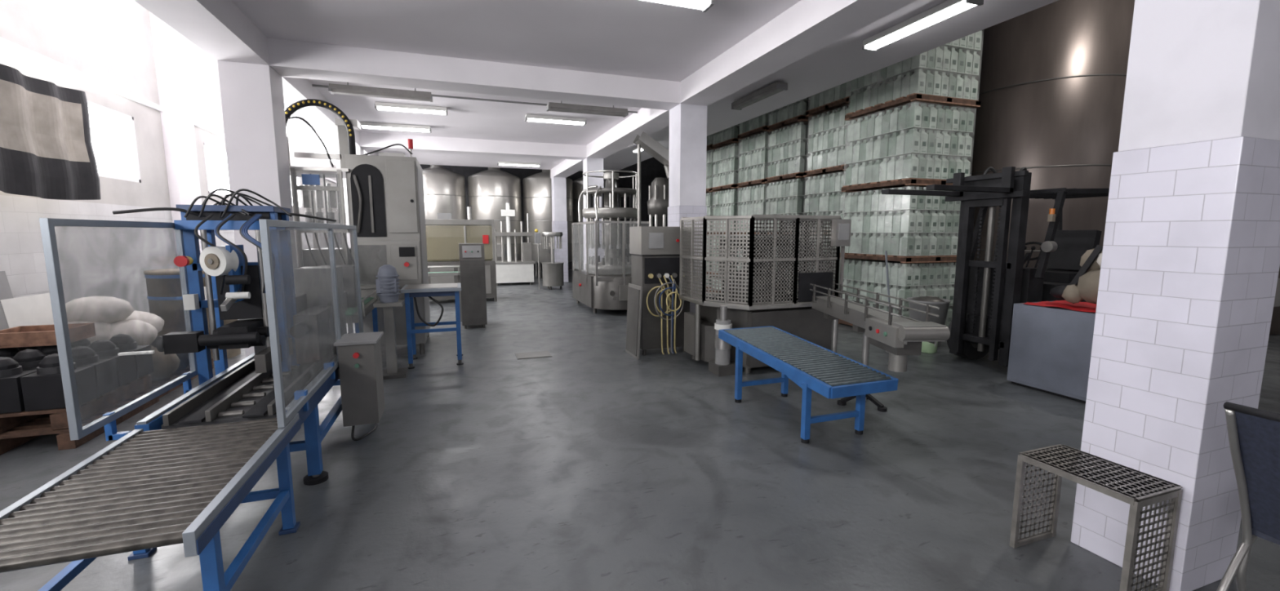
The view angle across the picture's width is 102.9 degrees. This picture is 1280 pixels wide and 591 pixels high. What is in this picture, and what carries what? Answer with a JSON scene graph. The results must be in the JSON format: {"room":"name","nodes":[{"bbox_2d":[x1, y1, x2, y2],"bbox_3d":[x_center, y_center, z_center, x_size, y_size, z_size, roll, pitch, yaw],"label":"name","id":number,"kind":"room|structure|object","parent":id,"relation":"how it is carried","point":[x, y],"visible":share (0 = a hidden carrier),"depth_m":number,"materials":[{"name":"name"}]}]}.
{"room":"factory floor","nodes":[
{"label":"factory floor","id":0,"kind":"room"},
{"bbox_2d":[0,0,342,312],"bbox_3d":[-6.691,-1.815,6.574,0.320,5.200,27.200,-2,7,-19],"label":"wall","id":1,"kind":"structure","parent":0,"point":[125,59],"depth_m":6.52,"materials":[{"name":"paint"}]},
{"bbox_2d":[0,63,100,199],"bbox_3d":[-5.771,-1.535,4.909,0.079,1.190,1.607,-2,7,-19],"label":"flag","id":2,"kind":"object","parent":1,"relation":"hanging from","point":[46,151],"visible":1,"depth_m":4.97,"materials":[{"name":"fabric"}]},
{"bbox_2d":[87,101,141,182],"bbox_3d":[-6.296,-1.782,5.490,0.060,0.860,2.900,-2,7,-19],"label":"window","id":3,"kind":"structure","parent":1,"relation":"in","point":[113,132],"depth_m":6.45,"materials":[{"name":"white glass"}]},
{"bbox_2d":[203,142,230,196],"bbox_3d":[-7.839,-2.311,9.791,0.060,0.860,2.300,-2,7,-19],"label":"window","id":4,"kind":"structure","parent":1,"relation":"in","point":[215,157],"depth_m":9.20,"materials":[{"name":"white glass"}]},
{"bbox_2d":[289,175,302,208],"bbox_3d":[-9.030,-2.718,13.111,0.060,0.860,2.000,-2,7,-19],"label":"window","id":5,"kind":"structure","parent":1,"relation":"in","point":[298,179],"depth_m":13.99,"materials":[{"name":"white glass"}]},
{"bbox_2d":[284,109,336,165],"bbox_3d":[-9.835,-4.755,15.139,0.060,0.950,7.000,-2,7,-19],"label":"window","id":6,"kind":"structure","parent":1,"relation":"in","point":[297,131],"depth_m":14.98,"materials":[{"name":"white glass"}]},
{"bbox_2d":[359,132,586,159],"bbox_3d":[-3.571,-3.317,11.423,4.750,0.280,0.420,-2,7,-19],"label":"ceiling beam","id":7,"kind":"structure","parent":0,"point":[372,141],"depth_m":11.21,"materials":[{"name":"white paint"}]},
{"bbox_2d":[266,37,679,110],"bbox_3d":[-1.760,-2.697,6.374,4.750,0.280,0.420,-2,7,-19],"label":"ceiling beam","id":8,"kind":"structure","parent":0,"point":[289,58],"depth_m":6.09,"materials":[{"name":"white paint"}]},
{"bbox_2d":[419,157,668,271],"bbox_3d":[-2.703,-4.528,22.110,18.400,6.800,0.200,-2,7,-19],"label":"wall","id":9,"kind":"structure","parent":0,"point":[651,168],"depth_m":22.75,"materials":[{"name":"paint"}]},
{"bbox_2d":[0,269,1279,590],"bbox_3d":[1.859,0.507,9.820,18.400,0.200,27.400,-2,7,-19],"label":"floor","id":10,"kind":"structure","parent":0,"point":[589,465],"depth_m":3.29,"materials":[{"name":"grey concrete"}]},
{"bbox_2d":[0,322,159,454],"bbox_3d":[-4.871,0.699,4.151,0.970,0.800,1.170,-2,7,-19],"label":"wooden pallet","id":11,"kind":"object","parent":10,"relation":"on","point":[33,402],"visible":0.8,"depth_m":4.05,"materials":[{"name":"brown wood"}]},
{"bbox_2d":[0,271,53,329],"bbox_3d":[-5.624,0.450,4.321,0.168,1.248,2.150,-2,7,-19],"label":"sheets","id":12,"kind":"object","parent":11,"relation":"on","point":[35,309],"visible":0.22,"depth_m":4.82,"materials":[{"name":"white paper"}]},
{"bbox_2d":[65,296,213,398],"bbox_3d":[-5.272,0.460,5.330,1.019,0.988,1.200,-2,7,-19],"label":"sacks","id":13,"kind":"object","parent":10,"relation":"on","point":[111,316],"visible":0.42,"depth_m":5.00,"materials":[{"name":"white fabric"}]},
{"bbox_2d":[0,413,301,590],"bbox_3d":[-2.026,1.036,2.181,0.730,0.612,1.200,-2,7,-19],"label":"conveyor","id":14,"kind":"object","parent":10,"relation":"on","point":[144,491],"visible":0.98,"depth_m":2.00,"materials":[{"name":"metal"}]},
{"bbox_2d":[143,267,240,361],"bbox_3d":[-5.697,0.235,6.538,0.860,1.140,0.865,-2,7,-19],"label":"drum","id":15,"kind":"object","parent":10,"relation":"on","point":[164,296],"visible":0.37,"depth_m":6.12,"materials":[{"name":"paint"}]},
{"bbox_2d":[39,188,385,485],"bbox_3d":[-2.603,0.218,3.559,1.351,1.900,2.446,-2,7,-19],"label":"machine","id":16,"kind":"object","parent":10,"relation":"on","point":[304,348],"visible":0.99,"depth_m":3.36,"materials":[{"name":"blue paint"}]},
{"bbox_2d":[217,60,297,357],"bbox_3d":[-4.207,-0.784,5.726,0.450,3.360,0.430,-2,7,-19],"label":"pillar","id":17,"kind":"structure","parent":10,"relation":"on","point":[251,95],"depth_m":5.43,"materials":[{"name":"white paint"}]},
{"bbox_2d":[320,264,378,333],"bbox_3d":[-3.264,0.296,5.592,0.614,1.250,1.420,-2,7,-19],"label":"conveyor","id":18,"kind":"object","parent":10,"relation":"on","point":[348,270],"visible":0.18,"depth_m":5.41,"materials":[{"name":"metal"}]},
{"bbox_2d":[334,145,364,248],"bbox_3d":[-6.022,-1.405,10.784,0.450,3.360,0.430,-2,7,-19],"label":"pillar","id":19,"kind":"structure","parent":10,"relation":"on","point":[359,151],"depth_m":10.47,"materials":[{"name":"white paint"}]},
{"bbox_2d":[284,98,430,354],"bbox_3d":[-3.784,-0.829,6.843,1.618,3.178,1.473,-2,7,-19],"label":"machine","id":20,"kind":"object","parent":10,"relation":"on","point":[385,196],"visible":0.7,"depth_m":6.37,"materials":[{"name":"metal"}]},
{"bbox_2d":[373,264,408,379],"bbox_3d":[-2.787,0.283,5.698,0.280,1.250,0.300,-2,7,-19],"label":"motor","id":21,"kind":"object","parent":10,"relation":"on","point":[387,283],"visible":0.99,"depth_m":5.63,"materials":[{"name":"metal"}]},
{"bbox_2d":[400,283,463,368],"bbox_3d":[-2.551,0.354,6.331,0.660,0.955,0.630,-2,7,-19],"label":"table","id":22,"kind":"object","parent":10,"relation":"on","point":[411,291],"visible":1,"depth_m":6.10,"materials":[{"name":"metal"}]},
{"bbox_2d":[422,164,466,226],"bbox_3d":[-6.776,-2.452,17.220,1.784,3.870,1.872,-2,7,-19],"label":"storage tank","id":23,"kind":"object","parent":10,"relation":"on","point":[444,189],"visible":0.37,"depth_m":16.45,"materials":[{"name":"metal"}]},
{"bbox_2d":[427,265,462,321],"bbox_3d":[-3.829,-0.006,9.032,1.400,1.010,0.280,-2,7,-19],"label":"conveyor","id":24,"kind":"object","parent":10,"relation":"on","point":[429,273],"visible":0.15,"depth_m":9.06,"materials":[{"name":"silver metal"}]},
{"bbox_2d":[425,207,497,302],"bbox_3d":[-4.258,-0.974,12.032,1.570,2.200,1.020,-2,7,-19],"label":"machine","id":25,"kind":"object","parent":10,"relation":"on","point":[444,235],"visible":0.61,"depth_m":11.55,"materials":[{"name":"metal"}]},
{"bbox_2d":[458,243,487,328],"bbox_3d":[-2.861,-0.176,8.735,0.400,1.420,0.506,-2,7,-19],"label":"cabinet","id":26,"kind":"object","parent":10,"relation":"on","point":[472,255],"visible":1,"depth_m":8.51,"materials":[{"name":"metal"}]},
{"bbox_2d":[467,167,521,260],"bbox_3d":[-5.034,-2.527,17.836,1.784,3.870,1.872,-2,7,-19],"label":"storage tank","id":27,"kind":"object","parent":10,"relation":"on","point":[489,190],"visible":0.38,"depth_m":17.07,"materials":[{"name":"metal"}]},
{"bbox_2d":[494,203,535,285],"bbox_3d":[-3.971,-1.602,15.918,1.250,2.500,0.840,-2,7,-19],"label":"filling machine","id":28,"kind":"object","parent":10,"relation":"on","point":[508,271],"visible":0.88,"depth_m":15.69,"materials":[{"name":"white metal"}]},
{"bbox_2d":[515,351,551,359],"bbox_3d":[-1.409,0.781,6.724,0.440,0.008,0.340,-2,7,-19],"label":"floor drain","id":29,"kind":"object","parent":10,"relation":"on","point":[540,353],"visible":1,"depth_m":6.71,"materials":[{"name":"metal"}]},
{"bbox_2d":[522,169,573,278],"bbox_3d":[-3.291,-2.603,18.452,1.784,3.870,1.872,-2,7,-19],"label":"storage tank","id":30,"kind":"object","parent":10,"relation":"on","point":[537,188],"visible":0.49,"depth_m":17.71,"materials":[{"name":"metal"}]},
{"bbox_2d":[534,229,564,289],"bbox_3d":[-2.530,-1.034,14.535,0.637,1.710,0.769,4,8,31],"label":"capping machine","id":31,"kind":"object","parent":10,"relation":"on","point":[553,272],"visible":1,"depth_m":14.40,"materials":[{"name":"metal"}]},
{"bbox_2d":[551,177,568,282],"bbox_3d":[-2.626,-2.128,16.673,0.430,3.360,0.430,-2,7,-19],"label":"pillar","id":32,"kind":"structure","parent":10,"relation":"on","point":[559,223],"depth_m":16.45,"materials":[{"name":"paint"}]},
{"bbox_2d":[582,157,604,270],"bbox_3d":[-1.133,-1.617,12.512,0.430,3.360,0.430,-2,7,-19],"label":"pillar","id":33,"kind":"structure","parent":10,"relation":"on","point":[588,164],"depth_m":12.27,"materials":[{"name":"paint"}]},
{"bbox_2d":[572,177,618,270],"bbox_3d":[-1.667,-2.712,19.342,1.784,3.870,1.872,-2,7,-19],"label":"storage tank","id":34,"kind":"object","parent":10,"relation":"on","point":[577,184],"visible":0.18,"depth_m":18.74,"materials":[{"name":"metal"}]},
{"bbox_2d":[571,170,668,313],"bbox_3d":[-0.377,-1.121,10.689,1.700,2.820,2.500,-2,7,-19],"label":"machine","id":35,"kind":"object","parent":10,"relation":"on","point":[603,285],"visible":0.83,"depth_m":10.19,"materials":[{"name":"metal"}]},
{"bbox_2d":[633,131,669,226],"bbox_3d":[0.435,-1.232,9.430,1.200,3.347,0.441,-2,7,-19],"label":"chute","id":36,"kind":"object","parent":10,"relation":"on","point":[645,142],"visible":0.28,"depth_m":9.06,"materials":[{"name":"silver metal"}]},
{"bbox_2d":[629,226,691,355],"bbox_3d":[0.302,-0.072,6.827,0.720,1.680,0.620,-2,7,-19],"label":"cabinet","id":37,"kind":"object","parent":10,"relation":"on","point":[655,251],"visible":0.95,"depth_m":6.64,"materials":[{"name":"metal"}]},
{"bbox_2d":[625,283,642,359],"bbox_3d":[-0.086,0.326,6.640,0.074,0.930,0.500,-2,7,-19],"label":"access panel","id":38,"kind":"object","parent":37,"relation":"attached to","point":[632,348],"visible":1,"depth_m":6.57,"materials":[{"name":"silver metal"}]},
{"bbox_2d":[667,103,706,313],"bbox_3d":[0.682,-0.996,7.454,0.430,3.360,0.430,-2,7,-19],"label":"pillar","id":39,"kind":"structure","parent":10,"relation":"on","point":[687,122],"depth_m":7.18,"materials":[{"name":"paint"}]},
{"bbox_2d":[706,133,715,290],"bbox_3d":[2.267,-2.664,14.582,1.200,4.935,1.200,-2,7,-19],"label":"pallet stack","id":40,"kind":"object","parent":10,"relation":"on","point":[709,156],"visible":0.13,"depth_m":13.94,"materials":[{"name":"green glass"}]},
{"bbox_2d":[709,124,762,293],"bbox_3d":[2.681,-2.466,13.375,1.240,4.835,1.200,-2,7,-19],"label":"pallet stack","id":41,"kind":"object","parent":10,"relation":"on","point":[726,143],"visible":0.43,"depth_m":13.01,"materials":[{"name":"green glass"}]},
{"bbox_2d":[736,111,772,268],"bbox_3d":[3.133,-2.368,12.170,1.200,4.935,1.200,-2,7,-19],"label":"pallet stack","id":42,"kind":"object","parent":10,"relation":"on","point":[754,148],"visible":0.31,"depth_m":11.84,"materials":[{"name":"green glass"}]},
{"bbox_2d":[679,214,851,376],"bbox_3d":[1.441,-0.052,6.189,1.520,1.795,1.320,-2,7,-19],"label":"machine","id":43,"kind":"object","parent":10,"relation":"on","point":[756,294],"visible":0.92,"depth_m":5.80,"materials":[{"name":"silver metal"}]},
{"bbox_2d":[764,96,824,288],"bbox_3d":[3.547,-2.170,10.963,1.240,4.835,1.200,-2,7,-19],"label":"pallet stack","id":44,"kind":"object","parent":10,"relation":"on","point":[788,125],"visible":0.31,"depth_m":10.56,"materials":[{"name":"green glass"}]},
{"bbox_2d":[718,325,898,443],"bbox_3d":[1.360,0.738,4.514,0.648,0.635,1.670,-2,7,-19],"label":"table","id":45,"kind":"object","parent":10,"relation":"on","point":[811,366],"visible":1,"depth_m":4.11,"materials":[{"name":"blue paint"}]},
{"bbox_2d":[802,80,876,300],"bbox_3d":[3.998,-2.072,9.757,1.200,4.935,1.200,-2,7,-19],"label":"pallet stack","id":46,"kind":"object","parent":10,"relation":"on","point":[828,126],"visible":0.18,"depth_m":9.48,"materials":[{"name":"green glass"}]},
{"bbox_2d":[809,283,950,412],"bbox_3d":[2.056,0.500,4.794,0.406,1.040,1.962,0,7,-3],"label":"conveyor","id":47,"kind":"object","parent":10,"relation":"on","point":[902,336],"visible":0.91,"depth_m":4.26,"materials":[{"name":"silver metal"}]},
{"bbox_2d":[884,250,890,308],"bbox_3d":[3.575,0.049,7.184,0.344,1.352,0.104,-2,7,-19],"label":"broom","id":48,"kind":"object","parent":10,"relation":"on","point":[886,251],"visible":0.32,"depth_m":7.12,"materials":[{"name":"metal"}]},
{"bbox_2d":[838,31,982,327],"bbox_3d":[4.332,-1.776,8.368,1.280,4.685,1.450,-2,7,-19],"label":"pallet stack","id":49,"kind":"object","parent":10,"relation":"on","point":[908,118],"visible":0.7,"depth_m":7.82,"materials":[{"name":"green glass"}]},
{"bbox_2d":[906,295,951,347],"bbox_3d":[4.105,0.357,7.292,0.560,0.714,0.560,-2,7,-19],"label":"waste bin","id":50,"kind":"object","parent":10,"relation":"on","point":[944,304],"visible":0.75,"depth_m":7.10,"materials":[{"name":"paint"}]},
{"bbox_2d":[921,342,937,353],"bbox_3d":[3.892,0.620,6.873,0.198,0.295,0.198,3,8,25],"label":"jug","id":51,"kind":"object","parent":10,"relation":"on","point":[926,347],"visible":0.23,"depth_m":6.80,"materials":[{"name":"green plastic"}]},
{"bbox_2d":[881,166,1109,366],"bbox_3d":[4.477,-0.331,6.095,3.500,2.372,1.030,-2,7,-19],"label":"forklift","id":52,"kind":"object","parent":10,"relation":"on","point":[986,292],"visible":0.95,"depth_m":5.91,"materials":[{"name":"metal"}]},
{"bbox_2d":[947,0,1134,308],"bbox_3d":[6.963,-2.594,8.814,2.524,6.200,2.617,-2,7,-19],"label":"storage tank","id":53,"kind":"object","parent":10,"relation":"on","point":[1051,78],"visible":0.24,"depth_m":7.78,"materials":[{"name":"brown metal"}]},
{"bbox_2d":[1006,301,1095,403],"bbox_3d":[4.468,0.566,4.988,0.706,0.860,1.200,-2,7,-19],"label":"crate","id":54,"kind":"object","parent":10,"relation":"on","point":[1051,347],"visible":0.44,"depth_m":5.05,"materials":[{"name":"paint"}]},
{"bbox_2d":[1022,300,1096,312],"bbox_3d":[4.478,0.129,4.916,0.699,0.014,1.100,-2,7,-19],"label":"cloth","id":55,"kind":"object","parent":54,"relation":"on","point":[1081,306],"visible":0.41,"depth_m":5.17,"materials":[{"name":"fabric"}]},
{"bbox_2d":[1049,244,1102,304],"bbox_3d":[4.401,-0.206,4.984,0.462,0.580,0.682,-2,7,-19],"label":"sacks","id":56,"kind":"object","parent":55,"relation":"on","point":[1084,286],"visible":0.59,"depth_m":4.94,"materials":[{"name":"fabric"}]},
{"bbox_2d":[1009,444,1182,590],"bbox_3d":[2.135,1.061,2.425,0.333,0.502,0.484,-2,7,-19],"label":"step","id":57,"kind":"structure","parent":10,"relation":"on","point":[1136,488],"depth_m":2.29,"materials":[{"name":"silver metal"}]},
{"bbox_2d":[1070,0,1279,590],"bbox_3d":[2.520,-0.367,2.330,0.430,3.360,0.430,-2,7,-19],"label":"pillar","id":58,"kind":"structure","parent":10,"relation":"on","point":[1189,268],"depth_m":2.23,"materials":[{"name":"tile"}]},
{"bbox_2d":[1216,401,1279,590],"bbox_3d":[2.562,0.880,1.808,0.867,0.985,0.486,-2,7,-19],"label":"chair","id":59,"kind":"object","parent":10,"relation":"on","point":[1254,433],"visible":1,"depth_m":1.87,"materials":[{"name":"silver metal"}]},
{"bbox_2d":[1269,266,1279,334],"bbox_3d":[10.013,-2.603,8.892,2.624,6.200,2.716,-2,7,-19],"label":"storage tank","id":60,"kind":"object","parent":10,"relation":"on","point":[1275,322],"visible":0.02,"depth_m":7.98,"materials":[{"name":"brown metal"}]},
{"bbox_2d":[231,0,1058,171],"bbox_3d":[-0.670,-2.871,5.824,7.350,0.200,22.000,-2,7,-19],"label":"ceiling","id":61,"kind":"structure","parent":0,"point":[637,38],"depth_m":5.47,"materials":[{"name":"paint"}]},
{"bbox_2d":[133,0,378,155],"bbox_3d":[-3.920,-2.492,4.704,0.450,0.280,22.000,-2,7,-19],"label":"ceiling beam","id":62,"kind":"structure","parent":61,"relation":"attached to","point":[219,28],"depth_m":4.79,"materials":[{"name":"white paint"}]},
{"bbox_2d":[328,82,432,102],"bbox_3d":[-3.401,-2.751,6.731,1.220,0.252,0.180,-2,7,-19],"label":"lamp","id":63,"kind":"object","parent":61,"relation":"attached to","point":[333,89],"visible":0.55,"depth_m":6.67,"materials":[{"name":"grey metal"}]},
{"bbox_2d":[360,121,431,133],"bbox_3d":[-4.632,-3.196,9.710,1.220,0.090,0.180,-2,7,-19],"label":"lamp","id":64,"kind":"object","parent":61,"relation":"attached to","point":[363,125],"visible":0.91,"depth_m":9.65,"materials":[{"name":"white plastic"}]},
{"bbox_2d":[374,102,447,115],"bbox_3d":[-3.685,-3.017,8.254,1.070,0.090,0.180,-2,7,-19],"label":"lamp","id":65,"kind":"object","parent":61,"relation":"attached to","point":[378,105],"visible":1,"depth_m":8.18,"materials":[{"name":"white plastic"}]},
{"bbox_2d":[311,84,637,113],"bbox_3d":[-2.276,-2.983,7.801,4.730,0.030,0.030,-2,7,-19],"label":"conduit","id":66,"kind":"object","parent":61,"relation":"attached to","point":[316,86],"depth_m":7.76,"materials":[{"name":"grey metal"}]},
{"bbox_2d":[497,161,540,167],"bbox_3d":[-3.537,-3.839,14.944,1.220,0.090,0.180,-2,7,-19],"label":"lamp","id":67,"kind":"object","parent":61,"relation":"attached to","point":[500,163],"visible":1,"depth_m":14.87,"materials":[{"name":"white plastic"}]},
{"bbox_2d":[524,114,586,125],"bbox_3d":[-1.497,-3.119,9.079,1.070,0.090,0.180,-2,7,-19],"label":"lamp","id":68,"kind":"object","parent":61,"relation":"attached to","point":[528,117],"visible":1,"depth_m":9.02,"materials":[{"name":"white plastic"}]},
{"bbox_2d":[546,101,628,117],"bbox_3d":[-0.782,-2.864,7.656,1.220,0.252,0.180,-2,7,-19],"label":"lamp","id":69,"kind":"object","parent":61,"relation":"attached to","point":[556,107],"visible":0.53,"depth_m":7.60,"materials":[{"name":"grey metal"}]},
{"bbox_2d":[632,146,643,152],"bbox_3d":[0.099,-3.466,11.909,0.180,0.090,1.220,-2,7,-19],"label":"lamp","id":70,"kind":"object","parent":61,"relation":"attached to","point":[634,149],"visible":0.29,"depth_m":12.27,"materials":[{"name":"white plastic"}]},
{"bbox_2d":[641,0,714,12],"bbox_3d":[0.035,-2.526,4.248,1.220,0.090,0.180,-2,7,-19],"label":"lamp","id":71,"kind":"object","parent":61,"relation":"attached to","point":[704,5],"visible":1,"depth_m":4.37,"materials":[{"name":"white plastic"}]},
{"bbox_2d":[550,0,917,178],"bbox_3d":[0.969,-2.704,6.432,0.430,0.280,22.000,-2,7,-19],"label":"ceiling beam","id":72,"kind":"structure","parent":61,"relation":"attached to","point":[807,27],"depth_m":5.31,"materials":[{"name":"white paint"}]},
{"bbox_2d":[731,81,787,110],"bbox_3d":[1.709,-2.901,7.422,0.180,0.122,1.220,-2,7,-19],"label":"lamp","id":73,"kind":"object","parent":61,"relation":"attached to","point":[776,87],"visible":1,"depth_m":7.27,"materials":[{"name":"grey metal"}]},
{"bbox_2d":[862,0,983,51],"bbox_3d":[2.662,-2.607,4.913,0.180,0.090,1.220,-2,7,-19],"label":"lamp","id":74,"kind":"object","parent":61,"relation":"attached to","point":[949,8],"visible":1,"depth_m":4.82,"materials":[{"name":"white plastic"}]}
]}

